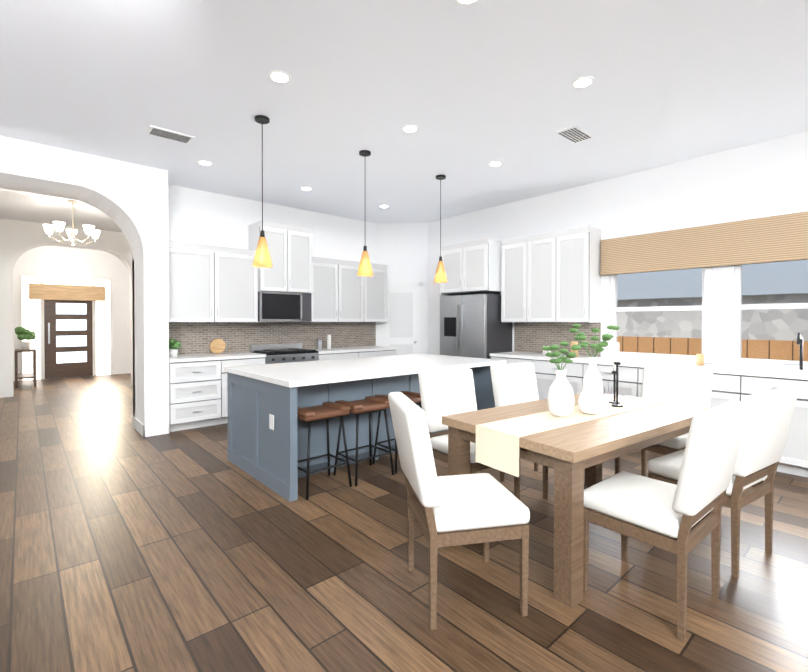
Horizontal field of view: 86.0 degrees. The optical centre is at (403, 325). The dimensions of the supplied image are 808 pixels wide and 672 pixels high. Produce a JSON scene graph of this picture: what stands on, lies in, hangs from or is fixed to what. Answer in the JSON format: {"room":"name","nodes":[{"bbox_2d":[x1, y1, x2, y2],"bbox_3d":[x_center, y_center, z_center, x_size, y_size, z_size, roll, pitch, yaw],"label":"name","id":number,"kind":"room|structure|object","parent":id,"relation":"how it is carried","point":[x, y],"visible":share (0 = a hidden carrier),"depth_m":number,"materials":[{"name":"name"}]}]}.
{"room":"dining room and kitchen","nodes":[
{"label":"dining room and kitchen","id":0,"kind":"room"},
{"bbox_2d":[0,218,132,397],"bbox_3d":[-7.295,-0.311,8.054,6.200,3.250,0.300,0,1,-41],"label":"wall","id":1,"kind":"structure","parent":0,"point":[18,238],"depth_m":8.00,"materials":[{"name":"white paint"}]},
{"bbox_2d":[29,283,105,300],"bbox_3d":[-8.128,-0.790,10.489,1.460,0.360,0.180,0,1,-41],"label":"header beam","id":2,"kind":"structure","parent":0,"point":[63,292],"depth_m":10.39,"materials":[{"name":"brown wood"}]},
{"bbox_2d":[13,246,130,380],"bbox_3d":[-8.588,-0.335,10.501,4.900,3.250,0.200,0,1,-41],"label":"wall","id":3,"kind":"structure","parent":0,"point":[59,262],"depth_m":10.93,"materials":[{"name":"white paint"}]},
{"bbox_2d":[18,276,112,380],"bbox_3d":[-8.305,0.063,10.714,1.840,2.450,0.100,0,1,-41],"label":"wall","id":4,"kind":"structure","parent":3,"relation":"in","point":[31,314],"depth_m":10.55,"materials":[{"name":"white paint"}]},
{"bbox_2d":[44,300,92,378],"bbox_3d":[-8.268,0.268,10.689,0.940,2.020,0.110,0,1,-41],"label":"front door","id":5,"kind":"structure","parent":4,"relation":"in","point":[68,344],"depth_m":10.68,"materials":[{"name":"brown wood"}]},
{"bbox_2d":[0,136,168,424],"bbox_3d":[-5.627,-0.267,3.445,6.600,3.250,0.720,0,1,-41],"label":"wall","id":6,"kind":"structure","parent":0,"point":[130,200],"depth_m":5.20,"materials":[{"name":"white paint"}]},
{"bbox_2d":[132,416,168,436],"bbox_3d":[-1.415,1.277,4.656,7.498,0.140,18.000,0,1,-41],"label":"baseboard","id":7,"kind":"structure","parent":6,"relation":"attached to","point":[143,430],"depth_m":5.29,"materials":[{"name":"white wood"}]},
{"bbox_2d":[132,184,375,414],"bbox_3d":[-1.955,-0.302,7.093,4.265,3.250,0.150,0,1,-41],"label":"wall","id":8,"kind":"structure","parent":0,"point":[195,216],"depth_m":6.55,"materials":[{"name":"white paint"}]},
{"bbox_2d":[168,220,387,322],"bbox_3d":[-1.776,-0.785,6.846,3.677,1.480,0.444,0,1,-41],"label":"upper cabinet","id":9,"kind":"object","parent":8,"relation":"attached to","point":[211,284],"visible":0.9,"depth_m":6.41,"materials":[{"name":"white wood"}]},
{"bbox_2d":[258,291,311,321],"bbox_3d":[-1.907,-0.279,6.733,0.844,0.440,0.448,0,1,-41],"label":"over-the-range microwave","id":10,"kind":"object","parent":9,"relation":"attached to","point":[279,307],"visible":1,"depth_m":6.56,"materials":[{"name":"silver metal"}]},
{"bbox_2d":[376,223,427,353],"bbox_3d":[-0.033,-0.314,8.278,1.190,3.250,0.120,0,1,4],"label":"wall","id":11,"kind":"structure","parent":0,"point":[402,251],"depth_m":8.20,"materials":[{"name":"white paint"}]},
{"bbox_2d":[379,282,422,353],"bbox_3d":[-0.053,0.252,8.214,0.840,2.120,0.020,0,1,4],"label":"door frame","id":12,"kind":"structure","parent":11,"relation":"attached to","point":[419,284],"depth_m":8.18,"materials":[{"name":"white wood"}]},
{"bbox_2d":[384,287,418,354],"bbox_3d":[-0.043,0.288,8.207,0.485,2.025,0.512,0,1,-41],"label":"pantry door","id":13,"kind":"structure","parent":11,"relation":"in","point":[401,329],"depth_m":8.20,"materials":[{"name":"white wood"}]},
{"bbox_2d":[0,373,807,671],"bbox_3d":[-3.157,1.403,3.987,11.400,0.100,19.700,0,1,-41],"label":"floor","id":14,"kind":"structure","parent":0,"point":[125,546],"depth_m":2.37,"materials":[{"name":"brown wood"}]},
{"bbox_2d":[15,327,35,387],"bbox_3d":[-8.259,0.664,9.447,0.355,1.272,0.950,0,1,-41],"label":"console table","id":15,"kind":"object","parent":14,"relation":"on","point":[22,333],"visible":1,"depth_m":9.31,"materials":[{"name":"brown wood"}]},
{"bbox_2d":[169,322,396,431],"bbox_3d":[-1.710,0.641,6.785,3.677,1.370,0.644,0,1,-41],"label":"base cabinets","id":16,"kind":"object","parent":14,"relation":"on","point":[198,394],"visible":0.5,"depth_m":6.12,"materials":[{"name":"white wood"}]},
{"bbox_2d":[169,339,180,356],"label":"potted plant","id":17,"kind":"object","parent":16,"relation":"on","point":[175,345],"depth_m":5.69,"materials":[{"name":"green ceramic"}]},
{"bbox_2d":[209,338,225,353],"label":"cutting board","id":18,"kind":"object","parent":16,"relation":"on","point":[217,346],"depth_m":6.22,"materials":[{"name":"brown wood"}]},
{"bbox_2d":[317,339,321,349],"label":"figurine","id":19,"kind":"object","parent":16,"relation":"on","point":[319,341],"depth_m":7.18,"materials":[{"name":"white ceramic"}]},
{"bbox_2d":[327,335,330,348],"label":"figurine","id":20,"kind":"object","parent":16,"relation":"on","point":[328,336],"depth_m":7.33,"materials":[{"name":"white ceramic"}]},
{"bbox_2d":[250,343,317,363],"bbox_3d":[-1.829,0.812,6.654,0.842,1.030,0.650,0,1,-41],"label":"range","id":21,"kind":"object","parent":14,"relation":"on","point":[285,353],"visible":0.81,"depth_m":6.56,"materials":[{"name":"silver metal"}]},
{"bbox_2d":[297,401,351,499],"bbox_3d":[-0.714,1.020,3.632,0.432,0.676,0.362,0,1,-41],"label":"bar stool","id":22,"kind":"object","parent":14,"relation":"on","point":[327,411],"visible":0.73,"depth_m":3.58,"materials":[{"name":"black metal"}]},
{"bbox_2d":[227,365,494,501],"bbox_3d":[-0.312,0.903,4.739,2.724,0.885,1.369,0,1,-41],"label":"kitchen island","id":23,"kind":"object","parent":14,"relation":"on","point":[267,437],"depth_m":3.95,"materials":[{"name":"grey"}]},
{"bbox_2d":[223,353,505,388],"bbox_3d":[-0.307,0.437,4.730,2.760,0.042,1.435,0,1,-41],"label":"island countertop","id":24,"kind":"structure","parent":23,"relation":"on","point":[291,374],"depth_m":4.27,"materials":[{"name":"white stone"}]},
{"bbox_2d":[333,396,393,485],"bbox_3d":[-0.363,1.017,3.915,0.432,0.676,0.362,0,1,-41],"label":"bar stool","id":25,"kind":"object","parent":14,"relation":"on","point":[369,404],"visible":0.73,"depth_m":3.88,"materials":[{"name":"black metal"}]},
{"bbox_2d":[372,391,421,472],"bbox_3d":[-0.032,1.014,4.220,0.432,0.676,0.362,0,1,-41],"label":"bar stool","id":26,"kind":"object","parent":14,"relation":"on","point":[415,397],"visible":0.27,"depth_m":4.20,"materials":[{"name":"black metal"}]},
{"bbox_2d":[388,392,529,629],"bbox_3d":[0.255,0.870,2.223,0.607,1.000,0.524,0,1,-11],"label":"dining chair","id":27,"kind":"object","parent":14,"relation":"on","point":[485,509],"visible":1,"depth_m":2.02,"materials":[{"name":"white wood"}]},
{"bbox_2d":[418,368,519,499],"bbox_3d":[0.488,0.860,3.284,0.524,1.000,0.607,0,1,-35],"label":"dining chair","id":28,"kind":"object","parent":14,"relation":"on","point":[444,392],"visible":0.46,"depth_m":3.34,"materials":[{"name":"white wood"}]},
{"bbox_2d":[440,294,511,358],"bbox_3d":[1.117,0.420,6.872,0.740,1.770,0.908,0,1,-41],"label":"refrigerator","id":29,"kind":"object","parent":14,"relation":"on","point":[473,326],"visible":0.35,"depth_m":6.56,"materials":[{"name":"silver metal"}]},
{"bbox_2d":[490,362,547,498],"bbox_3d":[1.140,0.856,3.748,0.524,1.000,0.607,0,1,-35],"label":"dining chair","id":30,"kind":"object","parent":14,"relation":"on","point":[515,383],"visible":0.23,"depth_m":3.84,"materials":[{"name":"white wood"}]},
{"bbox_2d":[442,393,709,608],"bbox_3d":[1.226,0.978,2.939,1.720,0.770,0.960,0,1,-35],"label":"dining table","id":31,"kind":"object","parent":14,"relation":"on","point":[569,454],"visible":0.58,"depth_m":2.35,"materials":[{"name":"brown wood"}]},
{"bbox_2d":[476,396,668,476],"bbox_3d":[1.226,0.695,2.937,1.740,0.216,0.320,0,1,-35],"label":"table runner","id":32,"kind":"object","parent":31,"relation":"on","point":[497,445],"visible":0.69,"depth_m":2.53,"materials":[{"name":"beige fabric"}]},
{"bbox_2d":[541,334,588,416],"bbox_3d":[1.025,0.327,2.809,0.243,0.520,0.273,1,1,43],"label":"vase","id":33,"kind":"object","parent":32,"relation":"on","point":[560,399],"depth_m":2.78,"materials":[{"name":"white ceramic"}]},
{"bbox_2d":[569,324,622,414],"bbox_3d":[1.268,0.289,2.995,0.352,0.593,0.337,-1,1,-44],"label":"vase","id":34,"kind":"object","parent":32,"relation":"on","point":[595,379],"depth_m":3.01,"materials":[{"name":"white ceramic"}]},
{"bbox_2d":[490,323,807,476],"bbox_3d":[3.453,0.665,4.312,0.644,1.370,5.950,0,1,-41],"label":"base cabinet","id":35,"kind":"object","parent":14,"relation":"on","point":[740,383],"depth_m":4.84,"materials":[{"name":"white wood"}]},
{"bbox_2d":[543,341,722,366],"bbox_3d":[2.634,0.321,5.299,0.180,0.200,2.100,0,1,-41],"label":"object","id":36,"kind":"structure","parent":35,"relation":"on","point":[718,358],"depth_m":4.58,"materials":[{"name":"white ceramic"}]},
{"bbox_2d":[615,364,712,480],"bbox_3d":[2.146,0.857,3.593,0.607,1.000,0.524,0,1,-35],"label":"dining chair","id":37,"kind":"object","parent":14,"relation":"on","point":[690,386],"visible":0.4,"depth_m":3.63,"materials":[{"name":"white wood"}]},
{"bbox_2d":[583,401,748,641],"bbox_3d":[1.285,0.871,2.171,0.524,1.000,0.607,0,1,-39],"label":"dining chair","id":38,"kind":"object","parent":14,"relation":"on","point":[663,515],"visible":0.88,"depth_m":1.99,"materials":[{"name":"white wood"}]},
{"bbox_2d":[647,388,797,577],"bbox_3d":[1.910,0.866,2.628,0.524,1.000,0.607,0,1,-32],"label":"dining chair","id":39,"kind":"object","parent":14,"relation":"on","point":[765,433],"visible":0.69,"depth_m":2.38,"materials":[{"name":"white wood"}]},
{"bbox_2d":[0,0,807,231],"bbox_3d":[-3.157,-1.957,3.954,11.400,0.120,19.700,0,1,-41],"label":"ceiling","id":40,"kind":"structure","parent":0,"point":[472,92],"depth_m":3.52,"materials":[{"name":"white paint"}]},
{"bbox_2d":[43,200,99,244],"bbox_3d":[-5.136,-1.580,6.716,0.721,0.684,0.695,0,1,-41],"label":"chandelier","id":41,"kind":"object","parent":40,"relation":"hanging from","point":[58,226],"visible":1,"depth_m":6.63,"materials":[{"name":"silver metal"}]},
{"bbox_2d":[146,125,194,143],"bbox_3d":[-2.285,-1.882,4.240,0.399,0.034,0.225,0,1,-41],"label":"ceiling vent","id":42,"kind":"object","parent":40,"relation":"in","point":[153,130],"depth_m":4.28,"materials":[{"name":"white metal"}]},
{"bbox_2d":[197,160,212,165],"bbox_3d":[-2.336,-1.903,5.080,0.167,0.007,0.170,0,1,-41],"label":"recessed light","id":43,"kind":"object","parent":40,"relation":"in","point":[202,162],"depth_m":5.06,"materials":[{"name":"white plastic"}]},
{"bbox_2d":[252,115,272,267],"bbox_3d":[-1.300,-1.216,3.973,0.180,1.359,0.180,0,1,-41],"label":"pendant light","id":44,"kind":"object","parent":40,"relation":"hanging from","point":[262,258],"visible":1,"depth_m":3.94,"materials":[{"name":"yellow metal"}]},
{"bbox_2d":[268,70,290,83],"bbox_3d":[-0.945,-1.886,3.293,0.167,0.007,0.170,0,1,-41],"label":"recessed light","id":45,"kind":"object","parent":40,"relation":"in","point":[277,76],"depth_m":3.29,"materials":[{"name":"white plastic"}]},
{"bbox_2d":[300,187,312,190],"bbox_3d":[-1.367,-1.913,6.068,0.167,0.007,0.170,0,1,19],"label":"recessed light","id":46,"kind":"object","parent":40,"relation":"in","point":[302,188],"depth_m":6.05,"materials":[{"name":"white"}]},
{"bbox_2d":[357,150,372,276],"bbox_3d":[-0.429,-1.224,4.769,0.180,1.359,0.180,0,1,-41],"label":"pendant light","id":47,"kind":"object","parent":40,"relation":"hanging from","point":[365,269],"visible":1,"depth_m":4.73,"materials":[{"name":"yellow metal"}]},
{"bbox_2d":[401,125,418,132],"bbox_3d":[0.059,-1.895,4.179,0.167,0.007,0.170,0,1,-41],"label":"recessed light","id":48,"kind":"object","parent":40,"relation":"in","point":[407,128],"depth_m":4.16,"materials":[{"name":"white plastic"}]},
{"bbox_2d":[434,175,447,282],"bbox_3d":[0.471,-1.232,5.563,0.180,1.359,0.180,0,1,-41],"label":"pendant light","id":49,"kind":"object","parent":40,"relation":"hanging from","point":[440,276],"visible":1,"depth_m":5.53,"materials":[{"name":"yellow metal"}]},
{"bbox_2d":[454,0,479,5],"bbox_3d":[0.363,-1.878,2.460,0.167,0.007,0.170,0,1,-41],"label":"recessed light","id":50,"kind":"object","parent":40,"relation":"in","point":[461,2],"depth_m":2.51,"materials":[{"name":"white"}]},
{"bbox_2d":[488,161,502,166],"bbox_3d":[1.081,-1.904,5.108,0.167,0.007,0.170,0,1,-41],"label":"recessed light","id":51,"kind":"object","parent":40,"relation":"in","point":[494,163],"depth_m":5.09,"materials":[{"name":"white plastic"}]},
{"bbox_2d":[556,124,594,142],"bbox_3d":[1.677,-1.881,4.230,0.417,0.034,0.209,0,1,-41],"label":"ceiling vent","id":52,"kind":"object","parent":40,"relation":"in","point":[575,133],"depth_m":4.28,"materials":[{"name":"white metal"}]},
{"bbox_2d":[571,76,594,88],"bbox_3d":[1.390,-1.887,3.367,0.167,0.007,0.170,0,1,-41],"label":"recessed light","id":53,"kind":"object","parent":40,"relation":"in","point":[585,81],"depth_m":3.36,"materials":[{"name":"white plastic"}]},
{"bbox_2d":[428,131,807,365],"bbox_3d":[3.748,-0.278,4.610,0.200,3.250,11.520,0,1,-41],"label":"wall","id":54,"kind":"structure","parent":0,"point":[768,178],"depth_m":5.15,"materials":[{"name":"white paint"}]},
{"bbox_2d":[439,226,600,354],"bbox_3d":[1.593,0.030,6.399,0.664,2.600,2.330,0,1,-41],"label":"upper cabinet","id":55,"kind":"object","parent":54,"relation":"attached to","point":[552,277],"visible":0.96,"depth_m":6.08,"materials":[{"name":"white wood"}]},
{"bbox_2d":[602,267,712,363],"bbox_3d":[3.068,-0.225,5.290,0.180,1.289,1.200,0,1,-41],"label":"window","id":56,"kind":"structure","parent":54,"relation":"in","point":[706,307],"depth_m":5.19,"materials":[{"name":"white"}]},
{"bbox_2d":[600,211,807,275],"bbox_3d":[3.441,-0.874,4.723,0.067,0.460,2.565,0,1,-41],"label":"woven shade","id":57,"kind":"object","parent":54,"relation":"attached to","point":[779,238],"visible":1,"depth_m":4.75,"materials":[{"name":"brown wood"}]},
{"bbox_2d":[724,261,807,369],"bbox_3d":[3.934,-0.215,4.308,0.180,1.289,1.180,0,1,-41],"label":"window","id":58,"kind":"structure","parent":54,"relation":"in","point":[729,335],"depth_m":4.67,"materials":[{"name":"white"}]},
{"label":"outside","id":59,"kind":"structure","parent":0,"visible":0},
{"bbox_3d":[4.956,1.656,6.282,3.800,0.050,15.000,0,1,-41],"label":"ground","id":60,"kind":"structure","parent":59,"visible":0},
{"bbox_2d":[617,336,807,360],"bbox_3d":[5.050,0.920,6.357,0.070,1.420,15.000,0,1,-41],"label":"fence","id":61,"kind":"object","parent":60,"relation":"on","point":[659,344],"depth_m":6.82,"materials":[{"name":"brown wood"}]},
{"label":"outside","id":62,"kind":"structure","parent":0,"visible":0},
{"bbox_2d":[617,260,807,340],"bbox_3d":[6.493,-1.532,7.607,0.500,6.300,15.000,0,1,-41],"label":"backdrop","id":63,"kind":"structure","parent":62,"point":[673,292],"depth_m":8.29,"materials":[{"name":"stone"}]}
]}

